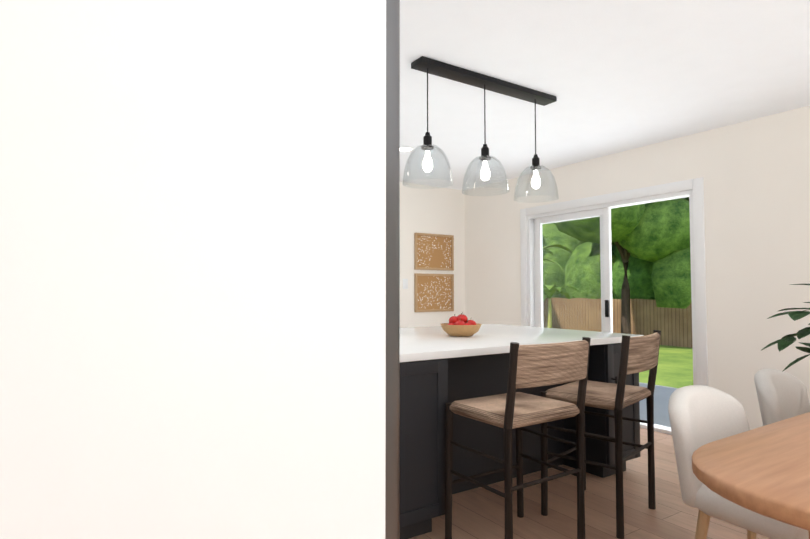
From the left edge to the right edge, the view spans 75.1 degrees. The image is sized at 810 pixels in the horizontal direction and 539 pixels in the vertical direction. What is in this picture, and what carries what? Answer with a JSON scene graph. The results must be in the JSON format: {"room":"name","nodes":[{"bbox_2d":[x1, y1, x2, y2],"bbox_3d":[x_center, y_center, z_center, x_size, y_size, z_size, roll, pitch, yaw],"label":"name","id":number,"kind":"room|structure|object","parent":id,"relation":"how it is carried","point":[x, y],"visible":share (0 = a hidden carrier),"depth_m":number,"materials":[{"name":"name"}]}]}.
{"room":"kitchen and dining room","nodes":[
{"label":"kitchen and dining room","id":0,"kind":"room"},
{"bbox_2d":[400,182,464,327],"bbox_3d":[-1.174,0.184,5.483,4.800,2.490,0.120,2,-3,-33],"label":"wall","id":1,"kind":"structure","parent":0,"point":[434,210],"depth_m":6.40,"materials":[{"name":"paint"}]},
{"bbox_2d":[403,279,407,288],"bbox_3d":[0.004,0.168,6.186,0.070,0.120,0.010,2,-3,-33],"label":"switch plate","id":2,"kind":"object","parent":1,"relation":"attached to","point":[405,283],"visible":1,"depth_m":6.18,"materials":[{"name":"white plastic"}]},
{"bbox_2d":[414,273,453,311],"bbox_3d":[0.360,0.282,6.405,0.580,0.460,0.028,2,-3,-33],"label":"framed artwork","id":3,"kind":"object","parent":1,"relation":"attached to","point":[433,292],"visible":0.96,"depth_m":6.40,"materials":[{"name":"fabric"}]},
{"bbox_2d":[414,233,453,270],"bbox_3d":[0.360,-0.212,6.426,0.580,0.440,0.028,2,-3,-33],"label":"framed artwork","id":4,"kind":"object","parent":1,"relation":"attached to","point":[433,251],"visible":0.98,"depth_m":6.42,"materials":[{"name":"fabric"}]},
{"bbox_2d":[409,428,769,538],"bbox_3d":[0.742,1.354,2.431,4.920,0.100,7.240,2,-3,-33],"label":"floor","id":5,"kind":"structure","parent":0,"point":[478,513],"depth_m":2.90,"materials":[{"name":"brown wood"}]},
{"bbox_2d":[385,0,399,538],"bbox_3d":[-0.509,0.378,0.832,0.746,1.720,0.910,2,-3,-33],"label":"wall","id":6,"kind":"structure","parent":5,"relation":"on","point":[392,492],"depth_m":0.63,"materials":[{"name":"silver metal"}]},
{"bbox_2d":[445,337,590,538],"bbox_3d":[0.544,0.814,2.507,0.523,0.987,0.510,2,-3,-33],"label":"stool","id":7,"kind":"object","parent":5,"relation":"on","point":[535,365],"visible":1,"depth_m":2.40,"materials":[{"name":"brown wood"}]},
{"bbox_2d":[400,340,639,538],"bbox_3d":[0.350,0.916,3.554,1.988,0.869,1.488,2,-3,-33],"label":"kitchen island","id":8,"kind":"object","parent":5,"relation":"on","point":[440,368],"depth_m":3.14,"materials":[{"name":"black wood"}]},
{"bbox_2d":[400,324,637,359],"bbox_3d":[0.343,0.461,3.589,2.046,0.040,1.477,2,-3,-33],"label":"island countertop","id":9,"kind":"structure","parent":8,"relation":"on","point":[415,343],"depth_m":3.27,"materials":[{"name":"white stone"}]},
{"bbox_2d":[441,312,481,336],"bbox_3d":[0.366,0.356,3.448,0.270,0.157,0.270,2,-3,-33],"label":"fruit bowl","id":10,"kind":"object","parent":9,"relation":"on","point":[461,325],"visible":1,"depth_m":3.37,"materials":[{"name":"brown wood"}]},
{"bbox_2d":[540,330,660,538],"bbox_3d":[1.091,0.829,2.883,0.510,0.987,0.522,-2,-3,42],"label":"stool","id":11,"kind":"object","parent":5,"relation":"on","point":[638,354],"visible":0.81,"depth_m":2.77,"materials":[{"name":"brown wood"}]},
{"bbox_2d":[668,385,808,538],"bbox_3d":[1.324,0.884,1.992,0.457,0.807,0.553,1,-3,-29],"label":"dining chair","id":12,"kind":"object","parent":5,"relation":"on","point":[700,415],"visible":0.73,"depth_m":2.02,"materials":[{"name":"fabric"}]},
{"bbox_2d":[692,412,809,538],"bbox_3d":[1.883,0.894,1.595,2.320,0.750,1.035,2,-3,-33],"label":"dining table","id":13,"kind":"object","parent":5,"relation":"on","point":[764,470],"visible":1,"depth_m":1.35,"materials":[{"name":"brown wood"}]},
{"bbox_2d":[762,284,809,371],"bbox_3d":[2.200,0.142,2.050,1.222,0.790,1.174,2,-3,-33],"label":"potted plant","id":14,"kind":"object","parent":13,"relation":"on","point":[786,341],"visible":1,"depth_m":2.23,"materials":[{"name":"plant"}]},
{"bbox_2d":[754,369,809,425],"bbox_3d":[1.993,0.904,2.478,0.477,0.807,0.561,2,-3,-33],"label":"dining chair","id":15,"kind":"object","parent":5,"relation":"on","point":[781,395],"visible":0.44,"depth_m":2.64,"materials":[{"name":"fabric"}]},
{"bbox_2d":[400,0,809,189],"bbox_3d":[0.921,-1.278,2.659,5.350,0.200,7.240,2,-3,-33],"label":"ceiling","id":16,"kind":"structure","parent":0,"point":[615,76],"depth_m":3.12,"materials":[{"name":"paint"}]},
{"bbox_2d":[400,146,414,151],"bbox_3d":[-0.002,-1.087,4.770,0.190,0.008,0.190,2,-3,-33],"label":"recessed light","id":17,"kind":"object","parent":16,"relation":"in","point":[406,148],"visible":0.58,"depth_m":4.75,"materials":[{"name":"white"}]},
{"bbox_2d":[402,56,558,202],"bbox_3d":[0.490,-0.810,3.194,1.156,0.689,0.284,2,-3,-33],"label":"pendant light","id":18,"kind":"object","parent":16,"relation":"hanging from","point":[450,71],"visible":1,"depth_m":3.15,"materials":[{"name":"clear glass"}]},
{"bbox_2d":[464,106,809,429],"bbox_3d":[2.776,0.113,3.759,0.120,2.490,7.120,2,-3,-33],"label":"wall","id":19,"kind":"structure","parent":0,"point":[754,174],"depth_m":4.06,"materials":[{"name":"paint"}]},
{"bbox_2d":[520,177,707,434],"bbox_3d":[1.897,0.352,5.063,0.136,2.120,2.000,2,-3,-33],"label":"sliding door","id":20,"kind":"structure","parent":19,"relation":"in","point":[533,220],"depth_m":5.00,"materials":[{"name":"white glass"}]},
{"label":"outside","id":21,"kind":"structure","parent":0,"visible":0},
{"bbox_2d":[639,345,692,387],"bbox_3d":[17.622,2.108,17.791,40.190,0.100,60.000,2,-3,-33],"label":"lawn","id":22,"kind":"structure","parent":21,"point":[675,367],"depth_m":9.04,"materials":[{"name":"green plant"}]},
{"bbox_2d":[542,197,692,347],"bbox_3d":[9.368,-3.115,21.818,26.892,11.862,50.219,2,-3,-33],"label":"trees","id":23,"kind":"object","parent":22,"relation":"on","point":[651,271],"visible":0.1,"depth_m":13.00,"materials":[{"name":"green plant"}]},
{"bbox_2d":[639,382,677,426],"bbox_3d":[2.679,1.566,6.228,2.490,0.030,7.200,2,-3,-33],"label":"patio slab","id":24,"kind":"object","parent":22,"relation":"on","point":[662,394],"depth_m":5.97,"materials":[{"name":"concrete"}]}
]}

